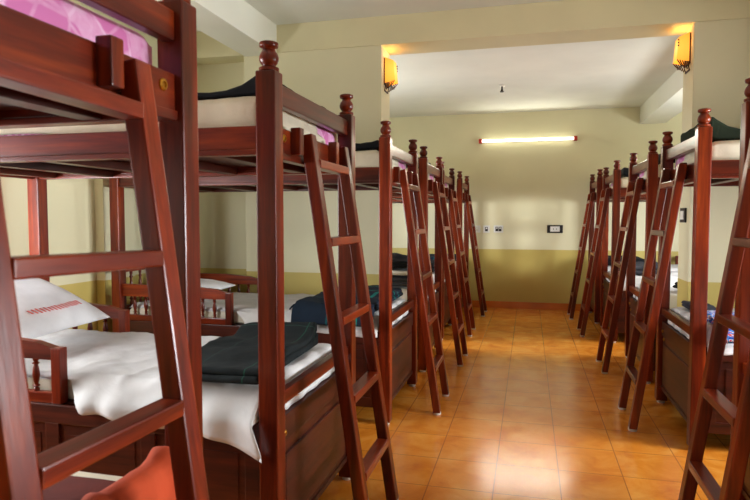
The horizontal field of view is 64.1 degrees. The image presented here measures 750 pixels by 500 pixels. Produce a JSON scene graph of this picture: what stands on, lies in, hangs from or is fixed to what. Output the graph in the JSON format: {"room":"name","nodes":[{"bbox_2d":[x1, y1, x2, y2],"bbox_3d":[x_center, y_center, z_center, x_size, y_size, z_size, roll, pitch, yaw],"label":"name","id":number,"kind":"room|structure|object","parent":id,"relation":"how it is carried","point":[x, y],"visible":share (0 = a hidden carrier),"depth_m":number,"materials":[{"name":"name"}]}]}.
{"room":"dormitory","nodes":[
{"label":"dormitory","id":0,"kind":"room"},
{"bbox_2d":[47,0,157,330],"bbox_3d":[-2.152,-0.319,3.571,0.150,2.757,11.470,1,3,14],"label":"wall","id":1,"kind":"structure","parent":0,"point":[70,202],"depth_m":3.98,"materials":[{"name":"beige paint"}]},
{"bbox_2d":[0,177,28,255],"bbox_3d":[-2.096,-0.194,3.372,0.060,2.530,0.400,1,3,14],"label":"wall","id":2,"kind":"structure","parent":1,"relation":"attached to","point":[14,190],"depth_m":3.43,"materials":[{"name":"beige paint"}]},
{"bbox_2d":[94,179,134,331],"bbox_3d":[-1.857,-0.243,4.284,0.070,2.530,0.330,1,3,14],"label":"wall","id":3,"kind":"structure","parent":1,"relation":"attached to","point":[101,186],"depth_m":4.16,"materials":[{"name":"beige paint"}]},
{"bbox_2d":[197,45,389,294],"bbox_3d":[-0.794,-0.390,4.918,1.810,2.757,0.280,1,3,14],"label":"wall","id":4,"kind":"structure","parent":0,"point":[228,220],"depth_m":4.72,"materials":[{"name":"beige paint"}]},
{"bbox_2d":[384,57,397,93],"bbox_3d":[0.124,-1.346,4.632,0.086,0.252,0.144,1,3,14],"label":"wall sconce","id":5,"kind":"object","parent":4,"relation":"attached to","point":[390,67],"visible":1,"depth_m":4.57,"materials":[{"name":"yellow glass"}]},
{"bbox_2d":[384,80,397,93],"bbox_3d":[0.124,-1.260,4.636,0.085,0.079,0.126,1,3,14],"label":"wall lamp","id":6,"kind":"object","parent":5,"relation":"attached to","point":[388,84],"depth_m":4.61,"materials":[{"name":"black metal"}]},
{"bbox_2d":[197,0,681,117],"bbox_3d":[0.778,-1.682,2.745,6.300,0.187,11.470,1,3,14],"label":"ceiling","id":7,"kind":"structure","parent":0,"point":[621,73],"depth_m":5.82,"materials":[{"name":"paint"}]},
{"bbox_2d":[156,0,276,56],"bbox_3d":[-1.773,-1.466,1.323,0.270,0.227,7.028,1,3,14],"label":"beam","id":8,"kind":"structure","parent":7,"relation":"attached to","point":[235,24],"depth_m":4.16,"materials":[{"name":"white paint"}]},
{"bbox_2d":[197,0,749,64],"bbox_3d":[1.187,-1.634,4.342,5.900,0.212,0.302,1,3,14],"label":"beam","id":9,"kind":"structure","parent":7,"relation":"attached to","point":[564,21],"depth_m":4.29,"materials":[{"name":"paint"}]},
{"bbox_2d":[499,84,504,92],"bbox_3d":[1.375,-1.748,6.490,0.068,0.078,0.068,1,3,14],"label":"ceiling hook","id":10,"kind":"object","parent":7,"relation":"attached to","point":[500,85],"visible":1,"depth_m":6.48,"materials":[{"name":"beige paint"}]},
{"bbox_2d":[640,67,682,123],"bbox_3d":[3.121,-1.652,5.934,0.304,0.230,3.740,1,3,14],"label":"beam","id":11,"kind":"structure","parent":7,"relation":"attached to","point":[665,103],"depth_m":6.62,"materials":[{"name":"white paint"}]},
{"bbox_2d":[318,307,730,499],"bbox_3d":[0.778,1.158,2.896,6.300,0.120,11.470,1,3,14],"label":"floor","id":12,"kind":"structure","parent":0,"point":[530,412],"depth_m":3.52,"materials":[{"name":"tile"}]},
{"bbox_2d":[0,0,202,476],"bbox_3d":[-1.478,0.248,1.303,1.944,1.866,0.928,1,3,14],"label":"bunk bed","id":13,"kind":"object","parent":12,"relation":"on","point":[24,38],"visible":0.66,"depth_m":1.42,"materials":[{"name":"brown wood"}]},
{"bbox_2d":[0,0,151,64],"bbox_3d":[-1.481,-0.435,1.267,1.754,0.144,0.794,1,3,14],"label":"mattress","id":14,"kind":"object","parent":13,"relation":"on","point":[67,15],"visible":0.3,"depth_m":1.21,"materials":[{"name":"pink fabric"}]},
{"bbox_2d":[42,471,121,499],"bbox_3d":[-1.483,0.582,1.322,1.750,0.050,0.794,1,3,14],"label":"mattress","id":15,"kind":"object","parent":13,"relation":"on","point":[79,484],"visible":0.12,"depth_m":1.41,"materials":[{"name":"beige fabric"}]},
{"bbox_2d":[81,446,175,499],"bbox_3d":[-0.520,0.610,1.295,0.100,0.284,0.328,1,3,14],"label":"pillow","id":16,"kind":"object","parent":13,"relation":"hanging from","point":[153,479],"visible":0.88,"depth_m":1.31,"materials":[{"name":"fabric"}]},
{"bbox_2d":[0,55,208,499],"bbox_3d":[-0.439,0.408,1.031,0.276,1.576,0.462,1,2,14],"label":"ladder","id":17,"kind":"object","parent":12,"relation":"on","point":[24,474],"visible":0.96,"depth_m":1.08,"materials":[{"name":"brown wood"}]},
{"bbox_2d":[0,40,355,499],"bbox_3d":[-1.079,0.197,2.635,1.834,1.826,0.928,1,3,14],"label":"bunk bed","id":18,"kind":"object","parent":12,"relation":"on","point":[302,448],"visible":0.62,"depth_m":2.17,"materials":[{"name":"brown wood"}]},
{"bbox_2d":[0,96,336,144],"bbox_3d":[-1.068,-0.477,2.594,1.684,0.156,0.813,1,3,14],"label":"mattress","id":19,"kind":"object","parent":18,"relation":"on","point":[235,111],"visible":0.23,"depth_m":2.08,"materials":[{"name":"beige fabric"}]},
{"bbox_2d":[198,76,325,108],"bbox_3d":[-0.961,-0.596,2.558,1.379,0.078,0.780,1,3,14],"label":"blanket","id":20,"kind":"object","parent":19,"relation":"on","point":[248,88],"visible":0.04,"depth_m":2.05,"materials":[{"name":"black fabric"}]},
{"bbox_2d":[24,329,334,463],"bbox_3d":[-1.072,0.550,2.604,1.699,0.236,0.898,1,3,14],"label":"mattress","id":21,"kind":"object","parent":18,"relation":"on","point":[112,375],"visible":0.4,"depth_m":2.22,"materials":[{"name":"beige fabric"}]},
{"bbox_2d":[14,278,109,338],"bbox_3d":[-1.623,0.247,2.746,0.457,0.245,0.680,0,3,9],"label":"pillow","id":22,"kind":"object","parent":21,"relation":"on","point":[44,307],"visible":0.73,"depth_m":2.73,"materials":[{"name":"white fabric"}]},
{"bbox_2d":[201,322,317,384],"bbox_3d":[-0.502,0.388,2.393,0.367,0.105,0.676,1,3,12],"label":"folded blanket","id":23,"kind":"object","parent":21,"relation":"on","point":[233,359],"visible":0.59,"depth_m":2.32,"materials":[{"name":"grey fabric"}]},
{"bbox_2d":[109,121,417,424],"bbox_3d":[-0.723,0.112,4.244,1.944,1.826,0.928,1,3,14],"label":"bunk bed","id":24,"kind":"object","parent":12,"relation":"on","point":[397,343],"visible":0.38,"depth_m":3.89,"materials":[{"name":"brown wood"}]},
{"bbox_2d":[129,292,408,337],"bbox_3d":[-0.713,0.423,4.221,1.809,0.149,0.879,1,3,14],"label":"mattress","id":25,"kind":"object","parent":24,"relation":"on","point":[245,304],"visible":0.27,"depth_m":3.97,"materials":[{"name":"beige fabric"}]},
{"bbox_2d":[200,278,235,289],"bbox_3d":[-1.331,0.263,4.409,0.399,0.092,0.560,1,3,14],"label":"pillow","id":26,"kind":"object","parent":25,"relation":"on","point":[206,283],"visible":0.23,"depth_m":4.43,"materials":[{"name":"white fabric"}]},
{"bbox_2d":[289,285,402,326],"bbox_3d":[-0.183,0.352,4.009,0.562,0.156,0.953,1,3,14],"label":"folded blanket","id":27,"kind":"object","parent":25,"relation":"on","point":[311,308],"visible":0.47,"depth_m":3.63,"materials":[{"name":"blue fabric"}]},
{"bbox_2d":[355,150,405,169],"bbox_3d":[-0.711,-0.563,4.204,1.794,0.156,0.813,1,3,14],"label":"mattress","id":28,"kind":"object","parent":24,"relation":"on","point":[369,158],"visible":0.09,"depth_m":3.62,"materials":[{"name":"beige fabric"}]},
{"bbox_2d":[355,140,378,150],"bbox_3d":[-0.261,-0.665,4.085,0.778,0.054,0.790,1,3,14],"label":"blanket","id":29,"kind":"object","parent":28,"relation":"on","point":[374,145],"visible":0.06,"depth_m":3.65,"materials":[{"name":"black fabric"}]},
{"bbox_2d":[303,134,398,499],"bbox_3d":[-0.082,0.343,2.417,0.276,1.558,0.462,1,3,14],"label":"ladder","id":30,"kind":"object","parent":12,"relation":"on","point":[360,468],"visible":0.95,"depth_m":2.24,"materials":[{"name":"brown wood"}]},
{"bbox_2d":[392,146,442,371],"bbox_3d":[-0.397,0.046,5.491,1.944,1.826,0.928,1,3,14],"label":"bunk bed","id":31,"kind":"object","parent":12,"relation":"on","point":[426,186],"visible":0.1,"depth_m":4.88,"materials":[{"name":"brown wood"}]},
{"bbox_2d":[392,282,435,301],"bbox_3d":[-0.388,0.357,5.468,1.809,0.149,0.879,1,3,14],"label":"mattress","id":32,"kind":"object","parent":31,"relation":"on","point":[404,289],"visible":0.02,"depth_m":4.92,"materials":[{"name":"white fabric"}]},
{"bbox_2d":[392,275,406,286],"bbox_3d":[0.140,0.244,5.319,0.544,0.083,0.678,1,3,14],"label":"folded blanket","id":33,"kind":"object","parent":32,"relation":"on","point":[397,280],"visible":0.14,"depth_m":4.97,"materials":[{"name":"grey fabric"}]},
{"bbox_2d":[392,268,406,274],"bbox_3d":[0.133,0.168,5.318,0.501,0.050,0.661,1,3,14],"label":"sheet","id":34,"kind":"object","parent":33,"relation":"on","point":[395,271],"visible":0.15,"depth_m":4.98,"materials":[{"name":"white fabric"}]},
{"bbox_2d":[392,253,406,268],"bbox_3d":[0.145,0.081,5.300,0.484,0.109,0.630,1,3,14],"label":"folded blanket","id":35,"kind":"object","parent":34,"relation":"on","point":[398,260],"visible":0.16,"depth_m":5.00,"materials":[{"name":"black fabric"}]},
{"bbox_2d":[406,168,433,181],"bbox_3d":[-0.386,-0.629,5.450,1.794,0.156,0.813,1,3,14],"label":"mattress","id":36,"kind":"object","parent":31,"relation":"on","point":[430,177],"visible":0.03,"depth_m":5.37,"materials":[{"name":"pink fabric"}]},
{"bbox_2d":[392,161,454,339],"bbox_3d":[-0.113,-0.023,6.779,1.944,1.826,0.928,1,3,14],"label":"bunk bed","id":37,"kind":"object","parent":12,"relation":"on","point":[450,180],"visible":0.06,"depth_m":6.52,"materials":[{"name":"brown wood"}]},
{"bbox_3d":[-0.103,0.288,6.756,1.809,0.149,0.879,1,3,14],"label":"mattress","id":38,"kind":"object","parent":37,"relation":"on","visible":0},
{"bbox_2d":[430,260,434,271],"bbox_3d":[0.473,0.163,6.610,0.446,0.107,0.669,1,3,14],"label":"folded blanket","id":39,"kind":"object","parent":38,"relation":"on","point":[431,261],"visible":0.19,"depth_m":6.33,"materials":[{"name":"black fabric"}]},
{"bbox_2d":[400,169,448,414],"bbox_3d":[0.338,0.259,4.011,0.276,1.558,0.462,1,3,14],"label":"ladder","id":40,"kind":"object","parent":12,"relation":"on","point":[438,362],"visible":0.97,"depth_m":3.81,"materials":[{"name":"brown wood"}]},
{"bbox_2d":[392,171,468,316],"bbox_3d":[0.254,-0.090,8.046,1.944,1.826,0.928,1,3,14],"label":"bunk bed","id":41,"kind":"object","parent":12,"relation":"on","point":[460,185],"visible":0.09,"depth_m":7.54,"materials":[{"name":"brown wood"}]},
{"bbox_3d":[0.264,0.221,8.023,1.809,0.149,0.879,1,3,14],"label":"mattress","id":42,"kind":"object","parent":41,"relation":"on","visible":0},
{"bbox_2d":[429,254,455,260],"bbox_3d":[0.840,0.103,7.879,0.445,0.091,0.665,1,3,14],"label":"folded blanket","id":43,"kind":"object","parent":42,"relation":"on","point":[432,256],"visible":0.09,"depth_m":7.69,"materials":[{"name":"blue fabric"}]},
{"bbox_2d":[433,181,467,366],"bbox_3d":[0.663,0.193,5.257,0.276,1.558,0.462,1,3,14],"label":"ladder","id":44,"kind":"object","parent":12,"relation":"on","point":[453,294],"visible":0.96,"depth_m":5.05,"materials":[{"name":"brown wood"}]},
{"bbox_2d":[448,189,475,335],"bbox_3d":[0.948,0.124,6.545,0.276,1.558,0.462,1,3,14],"label":"ladder","id":45,"kind":"object","parent":12,"relation":"on","point":[453,203],"visible":0.95,"depth_m":6.34,"materials":[{"name":"brown wood"}]},
{"bbox_2d":[465,194,486,316],"bbox_3d":[1.314,0.057,7.812,0.276,1.558,0.462,1,3,14],"label":"ladder","id":46,"kind":"object","parent":12,"relation":"on","point":[468,203],"visible":0.98,"depth_m":7.60,"materials":[{"name":"brown wood"}]},
{"bbox_2d":[567,193,594,319],"bbox_3d":[2.587,0.071,7.538,0.276,1.558,0.462,1,3,14],"label":"ladder","id":47,"kind":"object","parent":12,"relation":"on","point":[590,199],"visible":1,"depth_m":7.36,"materials":[{"name":"brown wood"}]},
{"bbox_2d":[577,188,610,336],"bbox_3d":[2.352,0.128,6.464,0.276,1.558,0.462,1,3,14],"label":"ladder","id":48,"kind":"object","parent":12,"relation":"on","point":[605,194],"visible":1,"depth_m":6.30,"materials":[{"name":"brown wood"}]},
{"bbox_2d":[596,179,642,373],"bbox_3d":[2.013,0.208,4.963,0.276,1.558,0.462,1,3,14],"label":"ladder","id":49,"kind":"object","parent":12,"relation":"on","point":[606,334],"visible":1,"depth_m":4.80,"materials":[{"name":"brown wood"}]},
{"bbox_2d":[600,160,645,342],"bbox_3d":[3.404,0.009,6.187,1.944,1.826,0.928,1,3,14],"label":"bunk bed","id":50,"kind":"object","parent":12,"relation":"on","point":[617,193],"visible":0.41,"depth_m":6.00,"materials":[{"name":"brown wood"}]},
{"bbox_2d":[610,177,638,187],"bbox_3d":[3.392,-0.666,6.152,1.794,0.155,0.813,1,3,14],"label":"mattress","id":51,"kind":"object","parent":50,"relation":"on","point":[624,181],"visible":0.1,"depth_m":5.97,"materials":[{"name":"beige fabric"}]},
{"bbox_2d":[621,167,638,177],"bbox_3d":[2.848,-0.801,6.290,0.574,0.092,0.770,1,3,14],"label":"blanket","id":52,"kind":"object","parent":51,"relation":"on","point":[624,172],"visible":0.1,"depth_m":5.99,"materials":[{"name":"black fabric"}]},
{"bbox_2d":[606,270,677,290],"bbox_3d":[3.377,0.320,6.173,1.809,0.154,0.879,1,3,14],"label":"mattress","id":53,"kind":"object","parent":50,"relation":"on","point":[674,274],"visible":0.06,"depth_m":5.97,"materials":[{"name":"white fabric"}]},
{"bbox_2d":[619,261,657,273],"bbox_3d":[2.802,0.181,6.316,0.443,0.094,0.663,1,3,14],"label":"folded blanket","id":54,"kind":"object","parent":53,"relation":"on","point":[639,265],"visible":0.14,"depth_m":6.04,"materials":[{"name":"grey fabric"}]},
{"bbox_2d":[588,169,677,323],"bbox_3d":[3.639,-0.048,7.261,1.944,1.826,0.928,1,3,14],"label":"bunk bed","id":55,"kind":"object","parent":12,"relation":"on","point":[595,300],"visible":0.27,"depth_m":7.09,"materials":[{"name":"brown wood"}]},
{"bbox_2d":[608,264,677,270],"bbox_3d":[3.612,0.263,7.247,1.809,0.154,0.879,1,3,14],"label":"mattress","id":56,"kind":"object","parent":55,"relation":"on","point":[674,267],"visible":0.05,"depth_m":7.10,"materials":[{"name":"white fabric"}]},
{"bbox_2d":[608,255,644,264],"bbox_3d":[3.039,0.124,7.393,0.442,0.092,0.660,1,3,14],"label":"folded blanket","id":57,"kind":"object","parent":56,"relation":"on","point":[609,256],"visible":0.2,"depth_m":7.12,"materials":[{"name":"black fabric"}]},
{"bbox_2d":[624,140,659,383],"bbox_3d":[3.065,0.088,4.686,1.944,1.826,0.928,1,3,14],"label":"bunk bed","id":58,"kind":"object","parent":12,"relation":"on","point":[650,185],"visible":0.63,"depth_m":4.68,"materials":[{"name":"brown wood"}]},
{"bbox_2d":[633,285,676,308],"bbox_3d":[3.038,0.400,4.673,1.809,0.154,0.879,1,3,14],"label":"mattress","id":59,"kind":"object","parent":58,"relation":"on","point":[673,291],"visible":0.05,"depth_m":4.51,"materials":[{"name":"white fabric"}]},
{"bbox_2d":[639,163,674,178],"bbox_3d":[3.053,-0.586,4.651,1.794,0.155,0.813,1,3,14],"label":"mattress","id":60,"kind":"object","parent":58,"relation":"on","point":[643,174],"visible":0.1,"depth_m":4.84,"materials":[{"name":"beige fabric"}]},
{"bbox_2d":[646,154,677,164],"bbox_3d":[2.556,-0.714,4.775,0.667,0.080,0.771,1,3,14],"label":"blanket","id":61,"kind":"object","parent":60,"relation":"on","point":[659,156],"visible":0.03,"depth_m":4.55,"materials":[{"name":"black fabric"}]},
{"bbox_2d":[618,164,686,431],"bbox_3d":[1.678,0.277,3.662,0.276,1.558,0.462,1,3,14],"label":"ladder","id":62,"kind":"object","parent":12,"relation":"on","point":[639,377],"visible":1,"depth_m":3.50,"materials":[{"name":"brown wood"}]},
{"bbox_2d":[655,108,738,445],"bbox_3d":[2.731,0.158,3.385,1.944,1.826,0.928,1,3,14],"label":"bunk bed","id":63,"kind":"object","parent":12,"relation":"on","point":[680,361],"visible":0.73,"depth_m":3.20,"materials":[{"name":"brown wood"}]},
{"bbox_2d":[668,307,734,354],"bbox_3d":[2.703,0.469,3.372,1.809,0.154,0.879,1,3,14],"label":"mattress","id":64,"kind":"object","parent":63,"relation":"on","point":[683,312],"visible":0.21,"depth_m":3.54,"materials":[{"name":"white fabric"}]},
{"bbox_2d":[681,300,715,309],"bbox_3d":[2.019,0.348,3.728,0.156,0.043,0.282,1,3,14],"label":"folded blanket","id":65,"kind":"object","parent":64,"relation":"on","point":[686,304],"visible":0.34,"depth_m":3.71,"materials":[{"name":"grey fabric"}]},
{"bbox_2d":[707,310,734,343],"bbox_3d":[1.941,0.413,3.269,0.243,0.123,0.445,1,3,14],"label":"towel","id":66,"kind":"object","parent":64,"relation":"on","point":[710,313],"visible":0.18,"depth_m":3.21,"materials":[{"name":"fabric"}]},
{"bbox_2d":[675,140,739,168],"bbox_3d":[2.719,-0.517,3.350,1.794,0.155,0.813,1,3,14],"label":"mattress","id":67,"kind":"object","parent":63,"relation":"on","point":[730,149],"visible":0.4,"depth_m":3.16,"materials":[{"name":"beige fabric"}]},
{"bbox_2d":[680,117,739,142],"bbox_3d":[2.514,-0.671,3.402,1.282,0.138,0.795,1,3,14],"label":"blanket","id":68,"kind":"object","parent":67,"relation":"on","point":[721,132],"visible":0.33,"depth_m":3.20,"materials":[{"name":"green fabric"}]},
{"bbox_2d":[678,140,749,499],"bbox_3d":[1.287,0.358,2.139,0.276,1.558,0.462,1,3,14],"label":"ladder","id":69,"kind":"object","parent":12,"relation":"on","point":[695,473],"visible":1,"depth_m":2.28,"materials":[{"name":"brown wood"}]},
{"bbox_2d":[730,78,749,499],"bbox_3d":[2.339,0.238,1.862,1.944,1.826,0.928,1,3,14],"label":"bunk bed","id":70,"kind":"object","parent":12,"relation":"on","point":[741,346],"visible":0.52,"depth_m":2.48,"materials":[{"name":"brown wood"}]},
{"bbox_2d":[390,107,681,303],"bbox_3d":[2.172,-0.567,8.246,6.300,2.757,0.150,1,3,14],"label":"wall","id":71,"kind":"structure","parent":0,"point":[524,188],"depth_m":8.18,"materials":[{"name":"beige paint"}]},
{"bbox_2d":[475,225,479,232],"bbox_3d":[1.425,-0.292,8.365,0.090,0.100,0.020,1,3,14],"label":"wall switch","id":72,"kind":"object","parent":71,"relation":"attached to","point":[477,227],"visible":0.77,"depth_m":8.36,"materials":[{"name":"white plastic"}]},
{"bbox_2d":[483,225,489,232],"bbox_3d":[1.550,-0.291,8.333,0.090,0.100,0.020,1,3,14],"label":"wall switch","id":73,"kind":"object","parent":71,"relation":"attached to","point":[486,228],"visible":1,"depth_m":8.33,"materials":[{"name":"white plastic"}]},
{"bbox_2d":[494,225,502,232],"bbox_3d":[1.708,-0.290,8.292,0.130,0.100,0.020,1,3,14],"label":"wall switch","id":74,"kind":"object","parent":71,"relation":"attached to","point":[497,228],"visible":1,"depth_m":8.29,"materials":[{"name":"white plastic"}]},
{"bbox_2d":[472,300,580,310],"bbox_3d":[2.152,0.766,8.238,5.900,0.095,0.012,1,3,14],"label":"baseboard","id":75,"kind":"structure","parent":71,"relation":"attached to","point":[475,303],"depth_m":8.25,"materials":[{"name":"ceramic"}]},
{"bbox_2d":[479,136,576,143],"bbox_3d":[2.058,-1.490,8.110,1.290,0.060,0.075,1,3,14],"label":"tube light","id":76,"kind":"object","parent":71,"relation":"attached to","point":[574,138],"visible":1,"depth_m":8.08,"materials":[{"name":"white"}]},
{"bbox_2d":[547,225,562,232],"bbox_3d":[2.434,-0.284,8.106,0.196,0.095,0.019,1,3,14],"label":"wall socket","id":77,"kind":"object","parent":71,"relation":"attached to","point":[550,228],"visible":1,"depth_m":8.10,"materials":[{"name":"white plastic"}]},
{"bbox_2d":[677,18,749,307],"bbox_3d":[3.098,-0.337,3.921,1.955,2.757,0.280,1,3,14],"label":"wall","id":78,"kind":"structure","parent":0,"point":[719,66],"depth_m":3.97,"materials":[{"name":"beige paint"}]},
{"bbox_2d":[673,32,690,73],"bbox_3d":[2.109,-1.347,4.122,0.086,0.252,0.144,1,3,14],"label":"wall sconce","id":79,"kind":"object","parent":78,"relation":"attached to","point":[682,52],"visible":1,"depth_m":4.07,"materials":[{"name":"yellow glass"}]},
{"bbox_2d":[673,59,689,73],"bbox_3d":[2.109,-1.261,4.126,0.085,0.079,0.126,1,3,14],"label":"wall lamp","id":80,"kind":"object","parent":79,"relation":"attached to","point":[683,63],"depth_m":4.11,"materials":[{"name":"black metal"}]},
{"bbox_2d":[680,208,686,222],"bbox_3d":[2.142,-0.242,4.172,0.017,0.100,0.140,1,3,14],"label":"switch","id":81,"kind":"object","parent":78,"relation":"attached to","point":[683,211],"visible":1,"depth_m":4.13,"materials":[{"name":"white plastic"}]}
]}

